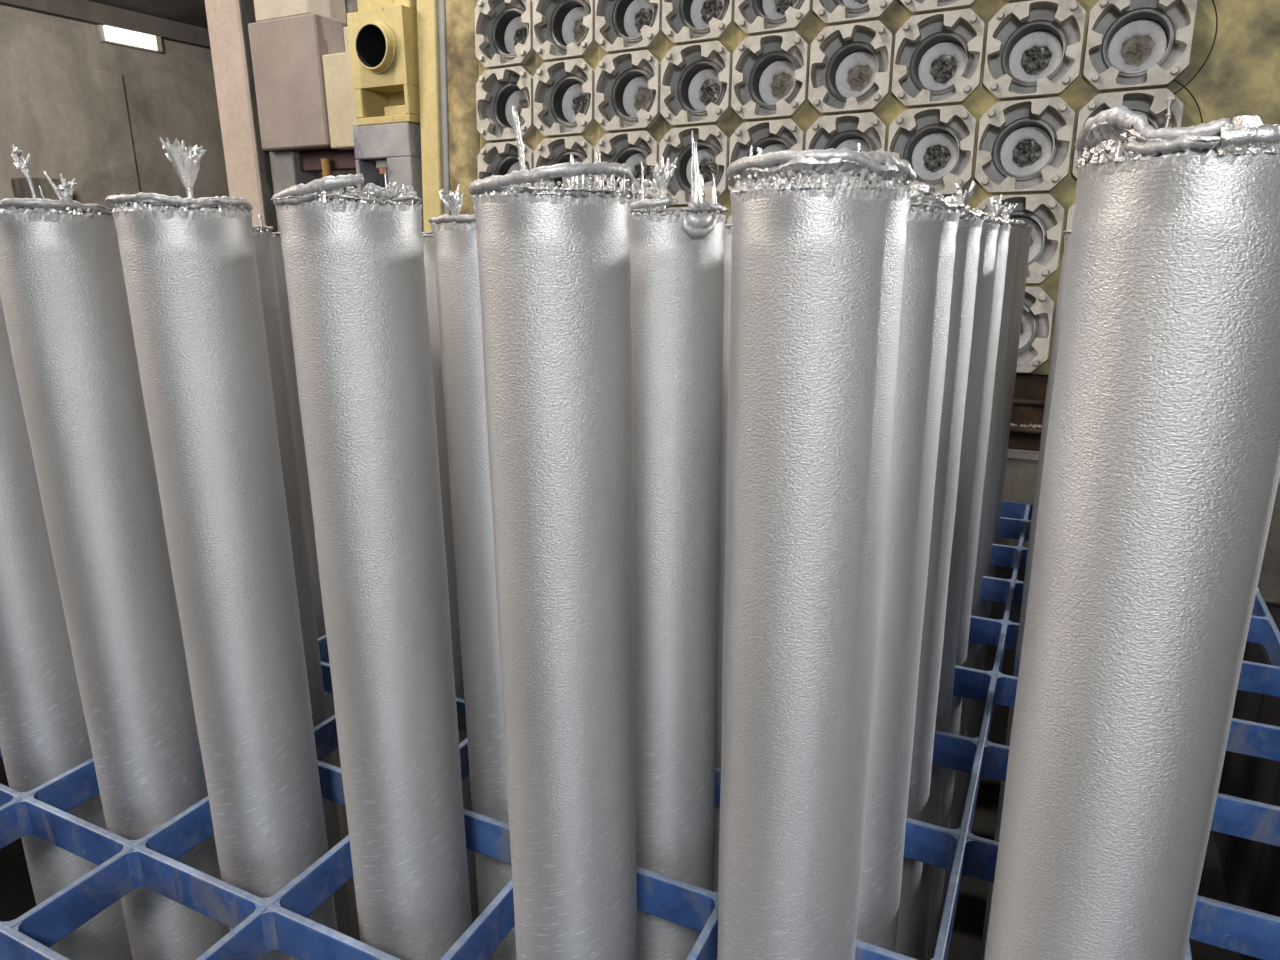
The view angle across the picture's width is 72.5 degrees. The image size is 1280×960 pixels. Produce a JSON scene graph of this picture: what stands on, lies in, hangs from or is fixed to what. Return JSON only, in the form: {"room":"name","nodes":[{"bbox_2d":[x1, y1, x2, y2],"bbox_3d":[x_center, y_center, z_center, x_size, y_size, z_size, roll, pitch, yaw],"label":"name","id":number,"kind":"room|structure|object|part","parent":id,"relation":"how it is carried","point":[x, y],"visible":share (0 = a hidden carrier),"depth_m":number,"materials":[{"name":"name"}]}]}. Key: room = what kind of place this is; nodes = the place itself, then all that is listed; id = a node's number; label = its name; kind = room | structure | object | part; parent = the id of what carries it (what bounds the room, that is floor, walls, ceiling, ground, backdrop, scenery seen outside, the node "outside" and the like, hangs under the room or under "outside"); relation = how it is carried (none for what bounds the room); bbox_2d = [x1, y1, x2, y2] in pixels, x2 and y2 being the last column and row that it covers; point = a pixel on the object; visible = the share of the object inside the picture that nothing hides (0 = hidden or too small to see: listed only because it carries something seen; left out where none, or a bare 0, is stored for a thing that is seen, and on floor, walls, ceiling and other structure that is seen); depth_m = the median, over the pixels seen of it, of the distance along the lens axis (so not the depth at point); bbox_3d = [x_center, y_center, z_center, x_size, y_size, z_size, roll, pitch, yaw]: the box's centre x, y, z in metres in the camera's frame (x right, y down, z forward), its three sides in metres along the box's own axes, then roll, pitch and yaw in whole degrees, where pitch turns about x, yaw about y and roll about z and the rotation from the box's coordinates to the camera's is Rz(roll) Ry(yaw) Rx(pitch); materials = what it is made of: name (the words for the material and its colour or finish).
{"room":"foundry","nodes":[
{"label":"foundry","id":0,"kind":"room"},
{"bbox_2d":[87,0,207,28],"bbox_3d":[0.767,-5.913,4.227,19.000,3.609,18.125,7,17,25],"label":"ceiling","id":1,"kind":"structure","parent":0,"point":[191,12],"depth_m":10.68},
{"bbox_2d":[0,5,357,206],"bbox_3d":[-7.626,-3.280,9.225,0.250,4.031,18.125,7,17,25],"label":"wall","id":2,"kind":"structure","parent":0,"point":[51,109],"depth_m":10.62,"materials":[{"name":"paint"}]},
{"bbox_2d":[0,0,210,48],"bbox_3d":[-7.466,-5.080,8.637,0.141,0.219,18.125,7,17,25],"label":"trim","id":3,"kind":"structure","parent":2,"relation":"attached to","point":[85,11],"depth_m":10.64,"materials":[{"name":"brown"}]},
{"bbox_2d":[96,70,139,194],"bbox_3d":[-6.516,-3.438,11.165,0.062,3.281,0.281,7,17,25],"label":"wall panel","id":4,"kind":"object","parent":2,"relation":"attached to","point":[112,94],"depth_m":10.88,"materials":[{"name":"paint"}]},
{"bbox_2d":[97,25,162,52],"bbox_3d":[-6.364,-5.516,10.900,0.103,0.200,0.781,7,17,25],"label":"strip light","id":5,"kind":"object","parent":2,"relation":"attached to","point":[107,34],"visible":1,"depth_m":10.85,"materials":[{"name":"white plastic"}]},
{"bbox_2d":[0,566,1279,959],"bbox_3d":[-4.278,3.054,-4.417,18.750,0.938,41.875,7,17,25],"label":"floor","id":6,"kind":"structure","parent":0,"point":[1242,872],"depth_m":2.69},
{"bbox_2d":[0,296,132,959],"bbox_3d":[-1.217,0.536,1.809,0.190,2.098,0.188,7,17,25],"label":"metal billet","id":7,"kind":"object","parent":6,"relation":"on","point":[44,735],"visible":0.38,"depth_m":1.70,"materials":[{"name":"silver metal"}]},
{"bbox_2d":[0,144,229,959],"bbox_3d":[-0.937,0.531,1.665,0.191,2.181,0.187,7,17,25],"label":"metal billet","id":8,"kind":"object","parent":6,"relation":"on","point":[63,293],"visible":0.94,"depth_m":1.48,"materials":[{"name":"silver metal"}]},
{"bbox_2d":[10,144,36,198],"bbox_3d":[-0.921,-0.456,1.304,0.015,0.086,0.024,13,20,39],"label":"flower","id":9,"kind":"object","parent":8,"relation":"on","point":[20,163],"depth_m":1.30,"materials":[{"name":"metal"}]},
{"bbox_2d":[58,173,77,209],"bbox_3d":[-0.876,-0.442,1.337,0.017,0.054,0.025,7,17,25],"label":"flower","id":10,"kind":"object","parent":8,"relation":"on","point":[65,202],"depth_m":1.33,"materials":[{"name":"metal"}]},
{"bbox_2d":[105,137,337,959],"bbox_3d":[-0.655,0.561,1.533,0.188,2.189,0.188,4,16,17],"label":"metal billet","id":11,"kind":"object","parent":6,"relation":"on","point":[190,270],"visible":0.97,"depth_m":1.33,"materials":[{"name":"silver metal"}]},
{"bbox_2d":[159,137,205,198],"bbox_3d":[-0.678,-0.463,1.306,0.056,0.093,0.036,-13,20,-38],"label":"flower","id":12,"kind":"object","parent":11,"relation":"on","point":[185,161],"depth_m":1.29,"materials":[{"name":"metal"}]},
{"bbox_2d":[205,0,277,232],"bbox_3d":[-2.113,-2.068,4.747,0.259,4.000,0.250,7,17,25],"label":"concrete column","id":13,"kind":"structure","parent":6,"relation":"on","point":[248,166],"depth_m":4.64,"materials":[{"name":"beige concrete"}]},
{"bbox_2d":[253,215,352,937],"bbox_3d":[-0.799,0.499,1.952,0.190,2.088,0.188,7,17,25],"label":"metal billet","id":14,"kind":"object","parent":6,"relation":"on","point":[262,235],"visible":0.26,"depth_m":1.81,"materials":[{"name":"silver metal"}]},
{"bbox_2d":[248,0,358,231],"bbox_3d":[-1.658,-1.325,4.744,0.688,2.562,0.281,7,17,25],"label":"box","id":15,"kind":"object","parent":6,"relation":"on","point":[298,54],"visible":0.41,"depth_m":4.44,"materials":[{"name":"beige paint"}]},
{"bbox_3d":[-1.878,-0.954,4.978,0.175,1.725,0.188,7,17,25],"label":"post","id":16,"kind":"part","parent":15,"relation":"part of","materials":[{"name":"grey metal"}]},
{"bbox_3d":[-1.453,-1.920,4.447,0.198,0.438,0.200,7,17,25],"label":"panel","id":17,"kind":"part","parent":15,"relation":"part of","materials":[{"name":"beige paint"}]},
{"bbox_2d":[272,232,360,940],"bbox_3d":[-0.941,0.399,2.359,0.188,2.065,0.191,7,17,25],"label":"metal billet","id":18,"kind":"object","parent":6,"relation":"on","point":[279,265],"visible":0.16,"depth_m":2.23,"materials":[{"name":"silver metal"}]},
{"bbox_2d":[321,158,331,192],"bbox_3d":[-1.607,-0.870,4.767,0.132,1.674,0.046,12,20,37],"label":"pole","id":19,"kind":"object","parent":6,"relation":"on","point":[325,162],"visible":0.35,"depth_m":4.56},
{"bbox_2d":[345,0,357,19],"bbox_3d":[-1.310,-1.636,4.859,0.391,3.094,0.312,7,17,25],"label":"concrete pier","id":20,"kind":"object","parent":6,"relation":"on","point":[351,6],"visible":0.02,"depth_m":4.54,"materials":[{"name":"grey concrete"}]},
{"bbox_2d":[271,174,471,959],"bbox_3d":[-0.371,0.628,1.415,0.189,2.118,0.187,-9,18,-29],"label":"metal billet","id":21,"kind":"object","parent":6,"relation":"on","point":[355,269],"visible":0.99,"depth_m":1.19,"materials":[{"name":"silver metal"}]},
{"bbox_2d":[353,122,423,231],"bbox_3d":[-1.188,-0.876,4.542,0.358,1.796,0.250,7,17,25],"label":"machine part","id":22,"kind":"object","parent":6,"relation":"on","point":[385,154],"visible":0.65,"depth_m":4.22,"materials":[{"name":"grey paint"}]},
{"bbox_2d":[343,0,419,126],"bbox_3d":[-1.213,-2.227,4.145,0.372,1.019,0.300,7,17,25],"label":"housing","id":23,"kind":"object","parent":22,"relation":"on","point":[381,38],"visible":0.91,"depth_m":4.12,"materials":[{"name":"yellow paint"}]},
{"bbox_3d":[-1.258,-0.761,4.545,0.053,1.575,0.053,7,17,25],"label":"chrome rod","id":24,"kind":"part","parent":22,"relation":"part of","materials":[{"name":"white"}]},
{"bbox_2d":[422,234,478,922],"bbox_3d":[-0.381,0.438,2.084,0.191,2.128,0.186,7,17,25],"label":"metal billet","id":25,"kind":"object","parent":6,"relation":"on","point":[428,243],"visible":0.1,"depth_m":1.89,"materials":[{"name":"silver metal"}]},
{"bbox_2d":[428,184,516,959],"bbox_3d":[-0.237,0.552,1.678,0.189,2.122,0.198,7,17,25],"label":"metal billet","id":26,"kind":"object","parent":6,"relation":"on","point":[454,235],"visible":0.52,"depth_m":1.47,"materials":[{"name":"silver metal"}]},
{"bbox_2d":[439,184,463,214],"bbox_3d":[-0.286,-0.425,1.334,0.037,0.053,0.025,-7,17,-21],"label":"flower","id":27,"kind":"object","parent":26,"relation":"on","point":[453,201],"depth_m":1.33,"materials":[{"name":"metal"}]},
{"bbox_2d":[468,106,637,959],"bbox_3d":[-0.094,0.628,1.271,0.193,2.190,0.190,7,17,25],"label":"metal billet","id":28,"kind":"object","parent":6,"relation":"on","point":[554,262],"visible":1,"depth_m":1.04,"materials":[{"name":"silver metal"}]},
{"bbox_2d":[0,500,1279,959],"bbox_3d":[-0.012,0.853,2.567,3.181,1.063,2.984,7,17,25],"label":"rack","id":29,"kind":"object","parent":6,"relation":"on","point":[260,926],"visible":0.13,"depth_m":1.47,"materials":[{"name":"blue metal"}]},
{"bbox_2d":[630,130,728,959],"bbox_3d":[0.043,0.559,1.539,0.189,2.178,0.188,10,18,33],"label":"metal billet","id":30,"kind":"object","parent":6,"relation":"on","point":[677,255],"visible":0.83,"depth_m":1.33,"materials":[{"name":"silver metal"}]},
{"bbox_2d":[651,157,677,208],"bbox_3d":[0.032,-0.407,1.198,0.037,0.069,0.023,-6,16,-18],"label":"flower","id":31,"kind":"object","parent":30,"relation":"on","point":[662,178],"depth_m":1.19,"materials":[{"name":"metal"}]},
{"bbox_2d":[713,224,731,959],"bbox_3d":[0.181,0.537,1.826,0.188,2.064,0.188,7,17,25],"label":"metal billet","id":32,"kind":"object","parent":6,"relation":"on","point":[728,227],"visible":0.03,"depth_m":1.61,"materials":[{"name":"silver metal"}]},
{"bbox_2d":[717,143,915,959],"bbox_3d":[0.191,0.688,1.168,0.190,2.125,0.189,7,17,25],"label":"metal billet","id":33,"kind":"object","parent":6,"relation":"on","point":[819,236],"visible":1,"depth_m":0.92,"materials":[{"name":"silver metal"}]},
{"bbox_2d":[856,182,963,951],"bbox_3d":[0.330,0.632,1.412,0.186,2.101,0.188,9,18,29],"label":"metal billet","id":34,"kind":"object","parent":6,"relation":"on","point":[932,225],"visible":0.36,"depth_m":1.18,"materials":[{"name":"silver metal"}]},
{"bbox_2d":[895,181,987,957],"bbox_3d":[0.471,0.547,1.681,0.188,2.119,0.188,6,17,22],"label":"metal billet","id":35,"kind":"object","parent":6,"relation":"on","point":[970,223],"visible":0.26,"depth_m":1.48,"materials":[{"name":"silver metal"}]},
{"bbox_2d":[952,181,975,214],"bbox_3d":[0.490,-0.428,1.324,0.033,0.050,0.018,1,16,7],"label":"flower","id":36,"kind":"object","parent":35,"relation":"on","point":[958,198],"depth_m":1.32,"materials":[{"name":"metal"}]},
{"bbox_2d":[914,213,999,959],"bbox_3d":[0.603,0.488,1.958,0.186,2.081,0.189,7,17,25],"label":"metal billet","id":37,"kind":"object","parent":6,"relation":"on","point":[985,274],"visible":0.27,"depth_m":1.78,"materials":[{"name":"silver metal"}]},
{"bbox_2d":[927,194,1013,959],"bbox_3d":[0.742,0.393,2.222,0.186,2.123,0.189,10,19,33],"label":"metal billet","id":38,"kind":"object","parent":6,"relation":"on","point":[1004,228],"visible":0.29,"depth_m":2.06,"materials":[{"name":"silver metal"}]},
{"bbox_2d":[989,194,1006,216],"bbox_3d":[0.763,-0.581,1.865,0.035,0.057,0.021,-1,16,-2],"label":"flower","id":39,"kind":"object","parent":38,"relation":"on","point":[995,209],"depth_m":1.86,"materials":[{"name":"metal"}]},
{"bbox_2d":[941,203,1021,917],"bbox_3d":[0.880,0.321,2.492,0.186,2.114,0.187,9,18,31],"label":"metal billet","id":40,"kind":"object","parent":6,"relation":"on","point":[1015,227],"visible":0.2,"depth_m":2.33,"materials":[{"name":"silver metal"}]},
{"bbox_2d":[1001,203,1017,216],"bbox_3d":[0.902,-0.651,2.133,0.036,0.050,0.023,7,17,25],"label":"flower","id":41,"kind":"object","parent":40,"relation":"on","point":[1006,211],"depth_m":2.13,"materials":[{"name":"metal"}]},
{"bbox_2d":[957,219,1027,828],"bbox_3d":[1.017,0.259,2.768,0.189,2.084,0.189,7,17,25],"label":"metal billet","id":42,"kind":"object","parent":6,"relation":"on","point":[1022,232],"visible":0.13,"depth_m":2.61,"materials":[{"name":"silver metal"}]},
{"bbox_2d":[966,220,1033,796],"bbox_3d":[1.154,0.184,3.037,0.187,2.083,0.188,7,17,25],"label":"metal billet","id":43,"kind":"object","parent":6,"relation":"on","point":[1028,230],"visible":0.19,"depth_m":2.87,"materials":[{"name":"silver metal"}]},
{"bbox_2d":[980,230,1071,959],"bbox_3d":[1.004,0.459,2.111,0.188,2.049,0.188,7,17,25],"label":"metal billet","id":44,"kind":"object","parent":6,"relation":"on","point":[1067,238],"visible":0.12,"depth_m":2.01,"materials":[{"name":"silver metal"}]},
{"bbox_2d":[984,106,1279,959],"bbox_3d":[0.462,0.734,0.978,0.190,2.134,0.194,7,17,25],"label":"metal billet","id":45,"kind":"object","parent":6,"relation":"on","point":[1161,472],"visible":1,"depth_m":0.72,"materials":[{"name":"silver metal"}]},
{"bbox_2d":[998,449,1279,604],"bbox_3d":[1.264,0.062,3.627,5.031,0.438,0.325,7,17,25],"label":"concrete curb","id":46,"kind":"object","parent":6,"relation":"on","point":[1021,465],"depth_m":3.30,"materials":[{"name":"grey concrete"}]},
{"bbox_2d":[417,0,1279,450],"bbox_3d":[0.620,-1.576,3.422,3.670,2.837,0.423,7,17,26],"label":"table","id":47,"kind":"object","parent":46,"relation":"on","point":[997,95],"visible":0.4,"depth_m":3.29,"materials":[{"name":"yellow paint"}]},
{"bbox_3d":[-0.602,-2.002,3.878,0.300,0.300,0.038,7,13,27],"label":"mould plate","id":48,"kind":"part","parent":47,"relation":"part of","materials":[{"name":"metal"}]},
{"bbox_3d":[-0.612,-1.390,4.003,0.300,0.300,0.038,7,13,27],"label":"mould plate","id":49,"kind":"part","parent":47,"relation":"part of","materials":[{"name":"metal"}]},
{"bbox_3d":[-0.607,-1.696,3.941,0.300,0.300,0.038,7,13,27],"label":"mould plate","id":50,"kind":"part","parent":47,"relation":"part of","materials":[{"name":"metal"}]},
{"bbox_3d":[-0.334,-1.357,3.864,0.300,0.300,0.038,7,13,27],"label":"mould plate","id":51,"kind":"part","parent":47,"relation":"part of","materials":[{"name":"metal"}]},
{"bbox_3d":[-0.329,-1.663,3.801,0.300,0.300,0.038,7,13,27],"label":"mould plate","id":52,"kind":"part","parent":47,"relation":"part of","materials":[{"name":"metal"}]},
{"bbox_3d":[-0.324,-1.969,3.739,0.300,0.300,0.038,7,13,27],"label":"mould plate","id":53,"kind":"part","parent":47,"relation":"part of","materials":[{"name":"metal"}]},
{"bbox_3d":[-0.057,-1.323,3.725,0.300,0.300,0.038,7,13,27],"label":"mould plate","id":54,"kind":"part","parent":47,"relation":"part of","materials":[{"name":"metal"}]},
{"bbox_3d":[-0.051,-1.629,3.662,0.300,0.300,0.038,7,13,27],"label":"mould plate","id":55,"kind":"part","parent":47,"relation":"part of","materials":[{"name":"metal"}]},
{"bbox_3d":[-0.046,-1.935,3.599,0.300,0.300,0.038,7,13,27],"label":"mould plate","id":56,"kind":"part","parent":47,"relation":"part of","materials":[{"name":"metal"}]},
{"bbox_3d":[0.221,-1.290,3.585,0.300,0.300,0.038,7,13,27],"label":"mould plate","id":57,"kind":"part","parent":47,"relation":"part of","materials":[{"name":"metal"}]},
{"bbox_3d":[0.226,-1.596,3.522,0.300,0.300,0.038,7,13,27],"label":"mould plate","id":58,"kind":"part","parent":47,"relation":"part of","materials":[{"name":"metal"}]},
{"bbox_3d":[0.232,-1.902,3.460,0.300,0.300,0.038,7,13,27],"label":"mould plate","id":59,"kind":"part","parent":47,"relation":"part of","materials":[{"name":"metal"}]},
{"bbox_3d":[0.493,-0.951,3.508,0.300,0.300,0.038,7,13,27],"label":"mould plate","id":60,"kind":"part","parent":47,"relation":"part of","materials":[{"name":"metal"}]},
{"bbox_3d":[0.499,-1.257,3.446,0.300,0.300,0.038,7,13,27],"label":"mould plate","id":61,"kind":"part","parent":47,"relation":"part of","materials":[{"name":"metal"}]},
{"bbox_3d":[0.504,-1.563,3.383,0.300,0.300,0.038,7,13,27],"label":"mould plate","id":62,"kind":"part","parent":47,"relation":"part of","materials":[{"name":"metal"}]},
{"bbox_3d":[0.509,-1.869,3.320,0.300,0.300,0.038,7,13,27],"label":"mould plate","id":63,"kind":"part","parent":47,"relation":"part of","materials":[{"name":"metal"}]},
{"bbox_3d":[0.776,-1.223,3.306,0.300,0.300,0.038,7,13,27],"label":"mould plate","id":64,"kind":"part","parent":47,"relation":"part of","materials":[{"name":"metal"}]},
{"bbox_3d":[0.782,-1.530,3.244,0.300,0.300,0.038,7,13,27],"label":"mould plate","id":65,"kind":"part","parent":47,"relation":"part of","materials":[{"name":"metal"}]},
{"bbox_3d":[0.787,-1.836,3.181,0.300,0.300,0.038,7,13,27],"label":"mould plate","id":66,"kind":"part","parent":47,"relation":"part of","materials":[{"name":"metal"}]},
{"bbox_3d":[1.054,-1.190,3.167,0.300,0.300,0.038,7,13,27],"label":"mould plate","id":67,"kind":"part","parent":47,"relation":"part of","materials":[{"name":"metal"}]},
{"bbox_3d":[1.059,-1.496,3.104,0.300,0.300,0.038,7,13,27],"label":"mould plate","id":68,"kind":"part","parent":47,"relation":"part of","materials":[{"name":"metal"}]},
{"bbox_3d":[1.064,-1.802,3.041,0.300,0.300,0.038,7,13,27],"label":"mould plate","id":69,"kind":"part","parent":47,"relation":"part of","materials":[{"name":"metal"}]},
{"bbox_3d":[1.326,-0.851,3.090,0.300,0.300,0.038,7,13,27],"label":"mould plate","id":70,"kind":"part","parent":47,"relation":"part of","materials":[{"name":"metal"}]},
{"bbox_3d":[1.332,-1.157,3.027,0.300,0.300,0.038,7,13,27],"label":"mould plate","id":71,"kind":"part","parent":47,"relation":"part of","materials":[{"name":"metal"}]},
{"bbox_3d":[1.337,-1.463,2.965,0.300,0.300,0.038,7,13,27],"label":"mould plate","id":72,"kind":"part","parent":47,"relation":"part of","materials":[{"name":"metal"}]},
{"bbox_3d":[1.321,-0.545,3.152,0.300,0.300,0.038,7,13,27],"label":"mould plate","id":73,"kind":"part","parent":47,"relation":"part of","materials":[{"name":"metal"}]},
{"bbox_3d":[1.604,-0.818,2.950,0.300,0.300,0.038,7,13,27],"label":"mould plate","id":74,"kind":"part","parent":47,"relation":"part of","materials":[{"name":"metal"}]},
{"bbox_3d":[1.609,-1.124,2.888,0.300,0.300,0.038,7,13,27],"label":"mould plate","id":75,"kind":"part","parent":47,"relation":"part of","materials":[{"name":"metal"}]},
{"bbox_3d":[1.615,-1.430,2.825,0.300,0.300,0.038,7,13,27],"label":"mould plate","id":76,"kind":"part","parent":47,"relation":"part of","materials":[{"name":"metal"}]}
]}

